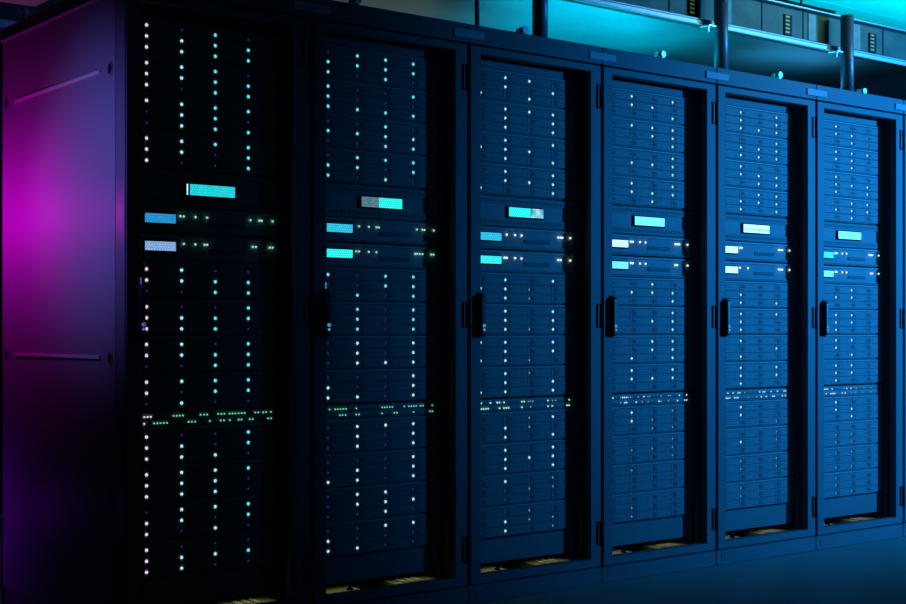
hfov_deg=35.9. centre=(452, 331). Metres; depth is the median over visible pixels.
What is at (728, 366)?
tray
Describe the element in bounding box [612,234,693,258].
server
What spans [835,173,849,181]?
tray
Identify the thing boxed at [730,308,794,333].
server
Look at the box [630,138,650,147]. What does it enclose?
tray
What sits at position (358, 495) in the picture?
tray
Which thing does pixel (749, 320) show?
tray
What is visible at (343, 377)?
tray
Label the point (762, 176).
tray
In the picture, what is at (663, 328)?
tray
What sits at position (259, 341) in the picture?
tray
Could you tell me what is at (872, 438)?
tray
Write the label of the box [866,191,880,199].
tray
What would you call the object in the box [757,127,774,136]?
tray
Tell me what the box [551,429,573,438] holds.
tray
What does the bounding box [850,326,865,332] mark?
tray
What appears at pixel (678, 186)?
tray
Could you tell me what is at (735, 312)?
tray
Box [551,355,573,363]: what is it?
tray
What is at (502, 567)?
tall cabinet
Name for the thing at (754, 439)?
tray
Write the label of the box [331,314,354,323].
tray
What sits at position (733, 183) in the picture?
tray
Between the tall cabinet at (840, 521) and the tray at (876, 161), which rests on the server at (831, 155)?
the tray at (876, 161)
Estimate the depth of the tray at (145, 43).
4.19 m
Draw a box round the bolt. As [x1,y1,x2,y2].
[19,7,28,19]
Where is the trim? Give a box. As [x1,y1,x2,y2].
[776,0,834,13]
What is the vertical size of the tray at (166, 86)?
0.031 m
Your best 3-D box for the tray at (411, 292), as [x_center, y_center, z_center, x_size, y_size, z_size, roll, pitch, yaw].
[-0.097,-0.121,4.792,0.114,0.031,0.008,0,0,-38]
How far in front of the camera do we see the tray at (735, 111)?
5.77 m
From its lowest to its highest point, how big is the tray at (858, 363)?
0.031 m
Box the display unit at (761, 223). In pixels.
[726,214,794,244]
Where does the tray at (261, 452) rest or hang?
on the server at (263, 426)
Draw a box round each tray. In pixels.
[143,19,178,34]
[143,30,178,45]
[143,41,178,56]
[143,57,178,71]
[143,68,178,82]
[143,79,178,93]
[143,95,178,108]
[143,106,178,119]
[143,117,178,130]
[143,133,178,145]
[143,144,178,156]
[143,155,178,167]
[143,264,178,274]
[143,275,178,285]
[143,339,178,349]
[143,350,178,360]
[143,361,178,371]
[143,376,178,387]
[143,387,178,398]
[143,398,178,409]
[143,430,178,441]
[143,441,178,452]
[143,452,178,463]
[143,467,178,479]
[143,478,178,490]
[143,489,178,501]
[143,505,178,517]
[143,515,178,528]
[143,526,178,539]
[143,542,178,555]
[143,553,178,566]
[143,563,178,577]
[144,286,178,296]
[146,302,178,311]
[146,313,178,322]
[146,324,178,333]
[179,25,212,39]
[179,36,212,50]
[179,46,212,60]
[179,62,212,75]
[179,73,212,86]
[179,83,212,97]
[179,99,212,112]
[179,110,212,123]
[179,121,212,133]
[179,136,212,148]
[179,147,212,159]
[179,158,212,170]
[179,265,212,275]
[179,276,212,286]
[179,287,212,296]
[179,302,212,312]
[179,313,212,322]
[179,324,212,333]
[179,339,212,348]
[179,350,212,359]
[179,360,212,370]
[179,376,212,386]
[179,386,212,396]
[179,397,212,407]
[179,429,212,440]
[179,439,212,450]
[179,450,212,461]
[179,465,212,477]
[179,476,212,488]
[179,486,212,498]
[179,502,212,514]
[179,512,212,525]
[179,523,212,535]
[179,538,212,551]
[179,549,212,562]
[179,559,212,573]
[212,40,244,54]
[212,556,244,569]
[213,30,244,44]
[213,51,244,64]
[213,66,244,79]
[213,77,244,90]
[213,88,244,101]
[213,103,244,116]
[213,113,244,126]
[213,124,244,136]
[213,139,244,151]
[213,150,244,162]
[213,161,244,172]
[213,266,244,276]
[213,277,244,287]
[213,287,244,297]
[213,303,244,312]
[213,313,244,322]
[213,324,244,333]
[213,339,244,348]
[213,349,244,359]
[213,360,244,369]
[213,375,244,385]
[213,385,244,395]
[213,396,244,406]
[213,427,244,438]
[213,438,244,448]
[213,448,244,459]
[213,463,244,474]
[213,473,244,485]
[213,484,244,496]
[213,499,244,511]
[213,509,244,521]
[213,520,244,532]
[213,535,244,547]
[213,545,244,558]
[245,35,276,48]
[245,45,276,59]
[245,56,276,69]
[245,71,276,84]
[245,81,276,94]
[245,92,276,104]
[245,107,276,119]
[245,117,276,129]
[245,128,276,140]
[245,143,276,154]
[245,153,276,165]
[245,163,276,175]
[245,267,276,277]
[245,278,276,287]
[245,288,276,298]
[245,303,276,312]
[245,313,276,323]
[245,324,276,333]
[245,339,276,348]
[245,349,276,358]
[245,359,276,369]
[245,374,276,384]
[245,384,276,394]
[245,395,276,405]
[245,426,276,436]
[245,436,276,446]
[245,446,276,457]
[245,461,276,472]
[245,471,276,482]
[245,481,276,493]
[245,496,276,508]
[245,507,276,518]
[245,517,276,529]
[245,532,276,544]
[245,542,276,554]
[245,552,276,565]
[326,47,354,59]
[326,57,354,69]
[326,67,354,79]
[326,81,354,93]
[326,91,354,103]
[326,101,354,113]
[326,116,354,127]
[326,126,354,137]
[326,136,354,147]
[326,150,354,161]
[326,160,354,171]
[326,170,354,181]
[326,270,354,279]
[326,280,354,289]
[326,339,354,347]
[326,348,354,357]
[326,358,354,367]
[326,373,354,382]
[326,382,354,392]
[326,392,354,402]
[326,422,354,432]
[326,432,354,442]
[326,442,354,452]
[326,456,354,466]
[326,466,354,476]
[326,476,354,486]
[326,490,354,501]
[326,500,354,511]
[326,510,354,521]
[326,524,354,535]
[326,534,354,545]
[326,543,354,555]
[329,290,354,299]
[331,304,354,313]
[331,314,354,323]
[331,324,354,333]
[355,51,382,64]
[355,61,382,73]
[355,71,382,83]
[355,85,382,97]
[355,95,382,107]
[355,105,382,117]
[355,119,382,130]
[355,129,382,140]
[355,139,382,150]
[355,153,382,164]
[355,163,382,174]
[355,173,382,183]
[355,271,382,280]
[355,281,382,290]
[355,290,382,299]
[355,305,382,313]
[355,315,382,323]
[355,324,382,333]
[355,338,382,347]
[355,348,382,357]
[355,358,382,367]
[355,372,382,381]
[355,382,382,391]
[355,391,382,401]
[355,420,382,430]
[355,430,382,440]
[355,440,382,450]
[355,454,382,464]
[355,464,382,474]
[355,473,382,484]
[355,487,382,498]
[355,497,382,508]
[355,507,382,518]
[355,521,382,532]
[355,530,382,542]
[355,540,382,552]
[383,55,410,68]
[383,65,410,77]
[383,75,410,87]
[383,89,410,100]
[383,98,410,110]
[383,108,410,120]
[383,122,410,133]
[383,132,410,143]
[383,142,410,153]
[383,156,410,166]
[383,165,410,176]
[383,175,410,186]
[383,272,410,281]
[383,281,410,290]
[383,291,410,300]
[383,305,410,314]
[383,315,410,323]
[383,325,410,333]
[383,338,410,347]
[383,348,410,356]
[383,358,410,366]
[383,371,410,380]
[383,381,410,390]
[383,390,410,400]
[383,419,410,429]
[383,429,410,439]
[383,438,410,448]
[383,452,410,462]
[383,462,410,472]
[383,471,410,482]
[383,485,410,496]
[383,495,410,505]
[383,504,410,515]
[383,518,410,529]
[383,528,410,539]
[383,537,410,549]
[411,59,437,71]
[411,69,437,81]
[411,79,437,90]
[411,93,437,104]
[411,102,437,113]
[411,112,437,123]
[411,125,437,136]
[411,135,437,146]
[411,145,437,155]
[411,158,437,169]
[411,168,437,178]
[411,177,437,188]
[411,273,437,281]
[411,282,437,291]
[411,292,437,300]
[411,305,437,314]
[411,315,437,323]
[411,325,437,333]
[411,338,437,346]
[411,348,437,356]
[411,357,437,366]
[411,371,437,379]
[411,380,437,389]
[411,390,437,399]
[411,418,437,427]
[411,427,437,437]
[411,437,437,446]
[411,450,437,460]
[411,460,437,470]
[411,469,437,479]
[411,483,437,493]
[411,492,437,503]
[411,502,437,512]
[411,515,437,526]
[411,525,437,536]
[411,534,437,545]
[481,70,502,81]
[481,79,502,90]
[481,88,502,99]
[481,102,502,112]
[481,111,502,121]
[481,120,502,130]
[481,133,502,143]
[481,142,502,153]
[481,152,502,162]
[481,165,502,175]
[481,174,502,184]
[481,183,502,193]
[481,275,502,283]
[481,284,502,292]
[481,338,502,346]
[481,347,502,355]
[481,356,502,364]
[481,369,502,378]
[481,378,502,387]
[481,388,502,396]
[481,415,502,424]
[481,424,502,433]
[481,433,502,442]
[481,446,502,455]
[481,455,502,464]
[481,464,502,474]
[481,477,502,487]
[481,486,502,496]
[481,495,502,505]
[481,509,502,519]
[481,518,502,528]
[481,527,502,537]
[483,293,502,301]
[486,307,502,314]
[486,316,502,324]
[486,325,502,333]
[503,73,526,84]
[503,82,526,93]
[503,91,526,102]
[503,105,526,115]
[503,114,526,124]
[503,123,526,133]
[503,136,526,146]
[503,145,526,155]
[503,154,526,164]
[503,167,526,177]
[503,176,526,186]
[503,185,526,195]
[503,276,526,284]
[503,285,526,293]
[503,294,526,302]
[503,307,526,315]
[503,316,526,324]
[503,325,526,333]
[503,338,526,346]
[503,347,526,355]
[503,356,526,364]
[503,369,526,377]
[503,378,526,386]
[503,387,526,395]
[503,414,526,422]
[503,423,526,432]
[503,432,526,441]
[503,444,526,454]
[503,453,526,463]
[503,462,526,472]
[503,475,526,485]
[503,484,526,494]
[503,493,526,503]
[503,506,526,516]
[503,515,526,525]
[503,524,526,534]
[527,77,550,88]
[527,86,550,97]
[527,95,550,105]
[527,108,550,118]
[527,117,550,127]
[527,126,550,136]
[527,139,550,149]
[527,147,550,157]
[527,156,550,166]
[527,169,550,179]
[527,178,550,188]
[527,187,550,197]
[527,276,550,284]
[527,285,550,293]
[527,294,550,302]
[527,307,550,315]
[527,316,550,324]
[527,325,550,333]
[527,338,550,345]
[527,347,550,354]
[527,356,550,363]
[527,368,550,376]
[527,377,550,385]
[527,386,550,394]
[527,412,550,421]
[527,421,550,430]
[527,430,550,439]
[527,443,550,452]
[527,452,550,461]
[527,461,550,470]
[527,473,550,483]
[527,482,550,492]
[527,491,550,501]
[527,504,550,514]
[527,513,550,523]
[527,521,550,532]
[550,98,573,109]
[551,80,573,91]
[551,89,573,100]
[551,111,573,121]
[551,120,573,130]
[551,129,573,139]
[551,141,573,151]
[551,150,573,160]
[551,159,573,169]
[551,172,573,181]
[551,180,573,190]
[551,189,573,199]
[551,277,573,285]
[551,286,573,294]
[551,295,573,303]
[551,307,573,315]
[551,316,573,324]
[551,325,573,333]
[551,338,573,345]
[551,347,573,354]
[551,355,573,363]
[551,368,573,376]
[551,377,573,385]
[551,385,573,393]
[551,411,573,420]
[551,420,573,429]
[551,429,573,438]
[551,441,573,450]
[551,450,573,459]
[551,459,573,468]
[551,471,573,481]
[551,480,573,490]
[551,489,573,498]
[551,501,573,511]
[551,510,573,520]
[551,519,573,529]
[575,0,905,66]
[612,90,629,99]
[612,98,629,108]
[612,107,629,116]
[612,119,629,128]
[612,127,629,137]
[612,136,629,145]
[612,148,629,157]
[612,157,629,166]
[612,165,629,174]
[612,177,629,186]
[612,186,629,195]
[612,195,629,203]
[612,279,629,287]
[612,288,629,295]
[612,338,629,345]
[612,346,629,353]
[612,354,629,362]
[612,367,629,374]
[612,375,629,383]
[612,383,629,391]
[612,409,629,417]
[612,417,629,425]
[612,426,629,434]
[612,438,629,446]
[612,446,629,454]
[612,455,629,463]
[612,467,629,475]
[612,475,629,484]
[612,484,629,492]
[612,496,629,505]
[612,504,629,513]
[612,513,629,522]
[614,296,629,304]
[617,308,629,316]
[617,317,629,324]
[617,325,629,333]
[629,482,650,490]
[629,510,650,519]
[630,92,650,102]
[630,101,650,111]
[630,109,650,119]
[630,121,650,131]
[630,130,650,139]
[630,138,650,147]
[630,150,650,159]
[630,159,650,168]
[630,167,650,176]
[630,179,650,188]
[630,188,650,196]
[630,196,650,205]
[630,280,650,287]
[630,288,650,296]
[630,297,650,304]
[630,309,650,316]
[630,317,650,324]
[630,326,650,333]
[630,338,650,345]
[630,346,650,353]
[630,354,650,361]
[630,366,650,374]
[630,374,650,382]
[630,383,650,390]
[630,408,650,416]
[630,416,650,424]
[630,424,650,433]
[630,436,650,445]
[630,445,650,453]
[630,453,650,462]
[630,465,650,474]
[630,473,650,482]
[630,494,650,503]
[630,502,650,511]
[650,104,670,113]
[650,141,670,150]
[650,153,670,162]
[650,326,670,333]
[650,480,670,488]
[650,491,670,500]
[651,96,670,105]
[651,112,670,122]
[651,124,670,133]
[651,132,670,142]
[651,161,670,170]
[651,169,670,178]
[651,181,670,190]
[651,189,670,198]
[651,198,670,206]
[651,280,670,288]
[651,289,670,296]
[651,297,670,304]
[651,309,670,316]
[651,317,670,324]
[651,337,670,344]
[651,346,670,353]
[651,354,670,361]
[651,366,670,373]
[651,374,670,381]
[651,382,670,390]
[651,407,670,415]
[651,415,670,423]
[651,423,670,431]
[651,435,670,443]
[651,443,670,451]
[651,451,670,460]
[651,463,670,472]
[651,471,670,480]
[651,500,670,509]
[651,508,670,517]
[671,98,690,108]
[671,107,690,116]
[671,115,690,124]
[671,127,690,136]
[671,135,690,144]
[671,143,690,152]
[671,155,690,164]
[671,163,690,172]
[671,171,690,180]
[671,183,690,192]
[671,191,690,200]
[671,200,690,208]
[671,281,690,288]
[671,289,690,296]
[671,297,690,305]
[671,309,690,316]
[671,317,690,324]
[671,326,690,332]
[671,337,690,344]
[671,346,690,352]
[671,354,690,361]
[671,365,690,372]
[671,373,690,381]
[671,382,690,389]
[671,406,690,414]
[671,414,690,422]
[671,422,690,430]
[671,434,690,442]
[671,442,690,450]
[671,450,690,458]
[671,462,690,470]
[671,470,690,478]
[671,478,690,486]
[671,489,690,498]
[671,498,690,506]
[671,506,690,515]
[726,107,738,115]
[726,115,738,123]
[726,123,738,131]
[726,134,738,142]
[726,142,738,150]
[726,150,738,158]
[726,161,738,169]
[726,169,738,177]
[726,177,738,185]
[726,188,738,196]
[726,196,738,204]
[726,204,738,212]
[726,283,738,290]
[726,291,738,298]
[726,337,738,344]
[726,345,738,352]
[726,353,738,360]
[726,364,738,371]
[726,372,738,379]
[726,380,738,387]
[726,403,738,411]
[726,411,738,419]
[726,419,738,427]
[726,430,738,438]
[726,438,738,446]
[726,446,738,454]
[726,457,738,465]
[726,465,738,473]
[726,473,738,481]
[726,484,738,492]
[726,492,738,500]
[726,500,738,508]
[729,299,738,305]
[730,310,738,317]
[730,318,738,325]
[730,326,738,332]
[739,109,756,118]
[739,116,756,125]
[739,124,756,133]
[739,136,756,144]
[739,143,756,152]
[739,151,756,160]
[739,163,756,171]
[739,170,756,179]
[739,178,756,187]
[739,190,756,198]
[739,197,756,205]
[739,205,756,213]
[739,283,756,290]
[739,291,756,298]
[739,299,756,306]
[739,310,756,317]
[739,318,756,325]
[739,326,756,332]
[739,337,756,344]
[739,345,756,352]
[739,353,756,359]
[739,364,756,371]
[739,372,756,379]
[739,379,756,386]
[739,403,756,410]
[739,410,756,418]
[739,418,756,426]
[739,429,756,437]
[739,437,756,445]
[739,445,756,453]
[739,456,756,464]
[739,464,756,472]
[739,471,756,480]
[739,483,756,491]
[739,490,756,499]
[739,498,756,507]
[757,111,774,120]
[757,119,774,128]
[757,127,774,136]
[757,138,774,147]
[757,146,774,154]
[757,153,774,162]
[757,165,774,173]
[757,172,774,181]
[757,180,774,188]
[757,191,774,199]
[757,199,774,207]
[757,207,774,215]
[757,284,774,291]
[757,292,774,298]
[757,299,774,306]
[757,310,774,317]
[757,318,774,325]
[757,326,774,332]
[757,337,774,344]
[757,345,774,351]
[757,352,774,359]
[757,363,774,370]
[757,371,774,378]
[757,379,774,386]
[757,402,774,409]
[757,409,774,417]
[757,417,774,425]
[757,428,774,436]
[757,436,774,443]
[757,444,774,451]
[757,455,774,462]
[757,462,774,470]
[757,470,774,478]
[757,481,774,489]
[757,489,774,497]
[757,496,774,505]
[774,129,791,138]
[774,140,791,149]
[774,442,791,450]
[774,453,791,461]
[775,114,791,123]
[775,122,791,130]
[775,148,791,156]
[775,156,791,164]
[775,167,791,175]
[775,174,791,182]
[775,182,791,190]
[775,193,791,201]
[775,201,791,208]
[775,208,791,216]
[775,284,791,291]
[775,292,791,299]
[775,300,791,306]
[775,311,791,317]
[775,318,791,325]
[775,326,791,332]
[775,337,791,343]
[775,345,791,351]
[775,352,791,359]
[775,363,791,370]
[775,371,791,377]
[775,378,791,385]
[775,401,791,408]
[775,409,791,416]
[775,416,791,423]
[775,427,791,434]
[775,435,791,442]
[775,461,791,468]
[775,468,791,476]
[775,479,791,487]
[775,487,791,495]
[775,494,791,502]
[824,121,834,129]
[824,129,834,136]
[824,136,834,144]
[824,147,834,154]
[824,154,834,161]
[824,162,834,169]
[824,172,834,179]
[824,180,834,187]
[824,187,834,194]
[824,198,834,205]
[824,205,834,212]
[824,212,834,219]
[824,286,834,292]
[824,293,834,300]
[824,337,834,343]
[824,344,834,350]
[824,352,834,358]
[824,362,834,368]
[824,370,834,376]
[824,377,834,383]
[824,399,834,405]
[824,406,834,413]
[824,414,834,420]
[824,424,834,431]
[824,432,834,438]
[824,439,834,446]
[824,449,834,456]
[824,457,834,464]
[824,464,834,471]
[824,475,834,482]
[824,482,834,489]
[824,489,834,497]
[827,301,834,307]
[829,312,834,318]
[829,319,834,325]
[829,326,834,332]
[834,138,849,146]
[834,155,849,163]
[834,199,849,206]
[834,312,849,318]
[834,351,849,358]
[834,369,849,376]
[834,431,849,438]
[834,448,849,455]
[834,488,849,495]
[835,123,849,131]
[835,130,849,138]
[835,148,849,156]
[835,163,849,171]
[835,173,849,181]
[835,181,849,188]
[835,188,849,196]
[835,206,849,213]
[835,213,849,221]
[835,286,849,293]
[835,294,849,300]
[835,301,849,307]
[835,319,849,325]
[835,326,849,332]
[835,337,849,343]
[835,344,849,350]
[835,362,849,368]
[835,376,849,383]
[835,398,849,405]
[835,405,849,412]
[835,413,849,420]
[835,423,849,430]
[835,438,849,445]
[835,455,849,463]
[835,463,849,470]
[835,473,849,481]
[835,480,849,488]
[850,125,865,133]
[850,132,865,140]
[850,140,865,148]
[850,150,865,158]
[850,157,865,165]
[850,165,865,172]
[850,175,865,183]
[850,182,865,190]
[850,190,865,197]
[850,200,865,207]
[850,207,865,215]
[850,215,865,222]
[850,287,865,293]
[850,294,865,300]
[850,301,865,308]
[850,312,865,318]
[850,319,865,325]
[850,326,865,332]
[850,337,865,343]
[850,344,865,350]
[850,351,865,357]
[850,361,865,368]
[850,369,865,375]
[850,376,865,382]
[850,397,865,404]
[850,405,865,411]
[850,412,865,419]
[850,422,865,429]
[850,429,865,436]
[850,437,865,444]
[850,447,865,454]
[850,454,865,461]
[850,461,865,469]
[850,472,865,479]
[850,479,865,486]
[850,486,865,494]
[865,202,880,209]
[865,470,880,477]
[866,128,880,136]
[866,135,880,143]
[866,142,880,150]
[866,152,880,160]
[866,159,880,167]
[866,167,880,174]
[866,177,880,184]
[866,184,880,192]
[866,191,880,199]
[866,209,880,216]
[866,216,880,223]
[866,287,880,294]
[866,295,880,301]
[866,302,880,308]
[866,312,880,318]
[866,319,880,325]
[866,326,880,332]
[866,337,880,343]
[866,344,880,350]
[866,351,880,357]
[866,361,880,367]
[866,368,880,375]
[866,375,880,382]
[866,397,880,403]
[866,404,880,410]
[866,411,880,418]
[866,421,880,428]
[866,428,880,435]
[866,435,880,442]
[866,446,880,453]
[866,453,880,460]
[866,460,880,467]
[866,477,880,485]
[866,484,880,492]
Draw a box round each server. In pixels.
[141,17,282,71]
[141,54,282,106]
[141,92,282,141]
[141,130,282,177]
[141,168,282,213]
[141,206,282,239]
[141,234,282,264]
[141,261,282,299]
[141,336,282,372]
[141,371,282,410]
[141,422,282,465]
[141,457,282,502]
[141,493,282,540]
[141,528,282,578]
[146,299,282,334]
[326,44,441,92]
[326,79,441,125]
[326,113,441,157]
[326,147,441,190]
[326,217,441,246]
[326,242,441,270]
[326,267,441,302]
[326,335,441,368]
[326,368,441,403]
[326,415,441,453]
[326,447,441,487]
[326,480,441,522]
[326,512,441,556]
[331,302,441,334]
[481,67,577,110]
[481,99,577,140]
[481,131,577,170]
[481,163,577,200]
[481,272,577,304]
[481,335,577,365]
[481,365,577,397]
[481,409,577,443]
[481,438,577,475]
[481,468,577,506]
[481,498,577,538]
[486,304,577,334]
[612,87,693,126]
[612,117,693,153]
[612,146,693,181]
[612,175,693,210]
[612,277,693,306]
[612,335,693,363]
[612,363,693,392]
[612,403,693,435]
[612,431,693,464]
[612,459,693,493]
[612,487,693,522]
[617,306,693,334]
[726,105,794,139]
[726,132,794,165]
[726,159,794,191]
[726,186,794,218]
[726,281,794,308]
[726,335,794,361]
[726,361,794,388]
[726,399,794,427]
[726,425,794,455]
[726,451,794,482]
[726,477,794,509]
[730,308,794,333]
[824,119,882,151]
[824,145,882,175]
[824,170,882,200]
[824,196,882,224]
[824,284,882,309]
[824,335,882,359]
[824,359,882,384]
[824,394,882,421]
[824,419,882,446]
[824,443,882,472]
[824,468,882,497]
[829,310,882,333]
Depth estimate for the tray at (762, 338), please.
5.90 m
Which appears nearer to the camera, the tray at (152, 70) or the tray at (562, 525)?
the tray at (152, 70)
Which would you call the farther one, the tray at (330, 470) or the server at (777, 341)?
the server at (777, 341)
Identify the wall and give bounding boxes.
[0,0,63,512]
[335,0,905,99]
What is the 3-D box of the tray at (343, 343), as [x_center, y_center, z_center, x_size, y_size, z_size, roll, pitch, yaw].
[-0.368,0.037,4.579,0.114,0.031,0.008,0,0,-38]
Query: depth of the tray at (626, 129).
5.38 m
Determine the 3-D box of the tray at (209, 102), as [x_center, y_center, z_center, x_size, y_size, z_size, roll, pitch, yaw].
[-0.781,-0.687,4.254,0.114,0.031,0.008,0,0,-38]
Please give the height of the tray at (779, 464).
0.031 m
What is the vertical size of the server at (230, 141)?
0.110 m
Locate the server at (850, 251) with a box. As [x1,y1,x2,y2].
[824,247,882,267]
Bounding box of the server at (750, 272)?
[726,261,794,282]
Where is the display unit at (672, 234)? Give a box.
[612,205,693,237]
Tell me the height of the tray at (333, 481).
0.031 m
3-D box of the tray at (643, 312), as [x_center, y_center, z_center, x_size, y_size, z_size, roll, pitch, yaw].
[0.728,-0.075,5.441,0.114,0.031,0.008,0,0,-38]
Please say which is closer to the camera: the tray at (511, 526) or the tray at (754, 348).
the tray at (511, 526)
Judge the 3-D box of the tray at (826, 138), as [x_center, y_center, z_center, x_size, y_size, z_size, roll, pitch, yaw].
[1.644,-0.845,6.162,0.114,0.031,0.008,0,0,-38]
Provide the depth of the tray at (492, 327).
4.98 m
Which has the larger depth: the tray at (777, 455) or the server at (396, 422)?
the tray at (777, 455)
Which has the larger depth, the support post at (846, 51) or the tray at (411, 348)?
the support post at (846, 51)
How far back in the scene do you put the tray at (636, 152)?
5.44 m
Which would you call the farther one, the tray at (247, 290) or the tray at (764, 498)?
the tray at (764, 498)
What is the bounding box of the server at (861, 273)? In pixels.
[824,266,882,285]
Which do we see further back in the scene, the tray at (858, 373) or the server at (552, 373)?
the tray at (858, 373)
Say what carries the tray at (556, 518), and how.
on the server at (485, 512)
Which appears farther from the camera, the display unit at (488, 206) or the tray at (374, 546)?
the display unit at (488, 206)
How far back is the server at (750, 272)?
5.89 m
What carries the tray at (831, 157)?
on the server at (831, 155)
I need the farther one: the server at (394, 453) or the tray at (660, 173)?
the tray at (660, 173)
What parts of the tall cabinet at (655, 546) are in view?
handle, cable entry plate, panel, panel, cable entry plate, mounting rail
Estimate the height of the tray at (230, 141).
0.031 m
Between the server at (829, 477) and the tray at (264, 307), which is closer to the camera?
the tray at (264, 307)
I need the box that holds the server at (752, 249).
[726,241,794,263]
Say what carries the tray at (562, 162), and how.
on the server at (554, 151)
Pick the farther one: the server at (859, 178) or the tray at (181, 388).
the server at (859, 178)
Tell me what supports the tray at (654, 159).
on the server at (627, 158)
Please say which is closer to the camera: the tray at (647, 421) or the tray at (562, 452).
the tray at (562, 452)
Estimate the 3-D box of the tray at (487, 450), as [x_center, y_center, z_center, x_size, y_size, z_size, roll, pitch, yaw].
[0.135,0.424,4.974,0.114,0.031,0.008,0,0,-38]
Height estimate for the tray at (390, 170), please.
0.031 m
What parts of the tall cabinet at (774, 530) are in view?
handle, cable entry plate, panel, panel, cable entry plate, mounting rail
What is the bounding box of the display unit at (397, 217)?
[326,183,441,222]
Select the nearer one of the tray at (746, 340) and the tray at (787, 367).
the tray at (746, 340)
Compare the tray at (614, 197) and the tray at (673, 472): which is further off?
the tray at (673, 472)
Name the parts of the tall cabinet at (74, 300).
edge trim, panel, panel, corner post, handle, panel, panel, door, panel, cable entry plate, mounting rail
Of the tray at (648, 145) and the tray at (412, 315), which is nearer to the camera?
the tray at (412, 315)
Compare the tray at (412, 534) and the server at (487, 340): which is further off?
the server at (487, 340)
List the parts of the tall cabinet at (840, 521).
handle, panel, cable entry plate, panel, mounting rail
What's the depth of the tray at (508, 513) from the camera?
5.04 m
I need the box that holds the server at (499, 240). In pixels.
[481,226,577,252]
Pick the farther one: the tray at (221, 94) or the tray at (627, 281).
the tray at (627, 281)
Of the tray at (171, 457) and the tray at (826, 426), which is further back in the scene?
the tray at (826, 426)
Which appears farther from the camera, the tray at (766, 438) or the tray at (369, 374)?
the tray at (766, 438)
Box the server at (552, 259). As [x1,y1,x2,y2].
[481,250,577,274]
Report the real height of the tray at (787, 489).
0.031 m
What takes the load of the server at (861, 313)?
in the tall cabinet at (840, 521)
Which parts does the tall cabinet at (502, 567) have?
handle, cable entry plate, panel, panel, cable entry plate, mounting rail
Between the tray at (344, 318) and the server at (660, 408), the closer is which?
the tray at (344, 318)
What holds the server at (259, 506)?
in the tall cabinet at (74, 300)
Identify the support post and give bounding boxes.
[475,0,479,25]
[532,0,547,37]
[700,0,727,68]
[828,14,853,90]
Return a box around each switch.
[141,406,282,427]
[326,400,441,419]
[481,395,577,412]
[612,391,693,406]
[726,387,794,400]
[824,384,882,396]
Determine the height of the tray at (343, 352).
0.031 m
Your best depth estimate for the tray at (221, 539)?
4.32 m
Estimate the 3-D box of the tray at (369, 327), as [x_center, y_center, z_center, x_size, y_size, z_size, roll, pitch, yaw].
[-0.278,-0.010,4.650,0.114,0.031,0.008,0,0,-38]
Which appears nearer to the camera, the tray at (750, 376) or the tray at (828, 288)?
the tray at (750, 376)
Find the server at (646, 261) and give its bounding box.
[612,256,693,278]
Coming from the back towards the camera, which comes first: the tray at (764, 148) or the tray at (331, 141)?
the tray at (764, 148)
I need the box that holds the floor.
[0,513,905,603]
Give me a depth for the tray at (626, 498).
5.38 m
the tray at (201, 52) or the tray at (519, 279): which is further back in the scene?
the tray at (519, 279)
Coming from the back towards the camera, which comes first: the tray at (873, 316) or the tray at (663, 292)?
the tray at (873, 316)
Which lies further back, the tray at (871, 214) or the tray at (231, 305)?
the tray at (871, 214)
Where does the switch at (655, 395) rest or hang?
in the tall cabinet at (655, 546)
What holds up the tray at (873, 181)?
on the server at (859, 178)
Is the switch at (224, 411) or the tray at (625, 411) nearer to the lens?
the switch at (224, 411)
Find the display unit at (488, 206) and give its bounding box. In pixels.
[481,195,577,230]
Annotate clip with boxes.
[348,0,361,4]
[516,26,527,33]
[654,51,665,57]
[771,72,782,77]
[856,88,866,92]
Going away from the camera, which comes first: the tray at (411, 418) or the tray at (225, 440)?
the tray at (225, 440)
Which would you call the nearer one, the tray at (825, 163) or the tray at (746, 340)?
the tray at (746, 340)
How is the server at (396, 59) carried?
in the tall cabinet at (436, 573)
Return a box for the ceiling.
[789,0,905,29]
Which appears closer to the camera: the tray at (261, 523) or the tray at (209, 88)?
the tray at (209, 88)
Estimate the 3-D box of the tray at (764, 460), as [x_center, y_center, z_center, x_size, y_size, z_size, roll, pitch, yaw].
[1.321,0.535,5.908,0.114,0.031,0.008,0,0,-38]
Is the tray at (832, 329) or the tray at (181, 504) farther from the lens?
the tray at (832, 329)
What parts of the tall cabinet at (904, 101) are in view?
frame, door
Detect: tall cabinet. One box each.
[1,0,330,603]
[310,0,484,603]
[465,24,615,603]
[598,47,728,582]
[713,67,826,565]
[813,85,905,549]
[899,100,905,536]
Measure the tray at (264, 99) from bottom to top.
0.031 m
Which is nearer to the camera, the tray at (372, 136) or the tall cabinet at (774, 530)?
the tray at (372, 136)
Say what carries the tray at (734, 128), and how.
on the server at (758, 123)
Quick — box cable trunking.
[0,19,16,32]
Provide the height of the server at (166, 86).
0.110 m
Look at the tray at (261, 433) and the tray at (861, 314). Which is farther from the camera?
the tray at (861, 314)
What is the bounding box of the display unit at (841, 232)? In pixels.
[824,222,882,249]
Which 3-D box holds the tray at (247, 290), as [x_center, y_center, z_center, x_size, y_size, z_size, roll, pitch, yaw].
[-0.600,-0.121,4.396,0.114,0.031,0.008,0,0,-38]
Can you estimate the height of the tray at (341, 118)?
0.031 m
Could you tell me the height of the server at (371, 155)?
0.110 m
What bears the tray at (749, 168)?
on the server at (762, 174)
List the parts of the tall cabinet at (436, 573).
handle, cable entry plate, panel, panel, cable entry plate, mounting rail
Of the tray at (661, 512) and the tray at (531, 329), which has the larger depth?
the tray at (661, 512)
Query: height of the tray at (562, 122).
0.031 m
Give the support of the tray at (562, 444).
on the server at (485, 468)
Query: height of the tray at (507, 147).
0.031 m
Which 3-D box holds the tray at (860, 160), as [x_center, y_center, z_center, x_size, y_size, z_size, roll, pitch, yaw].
[1.824,-0.766,6.303,0.114,0.031,0.008,0,0,-38]
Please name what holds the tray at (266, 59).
on the server at (264, 39)

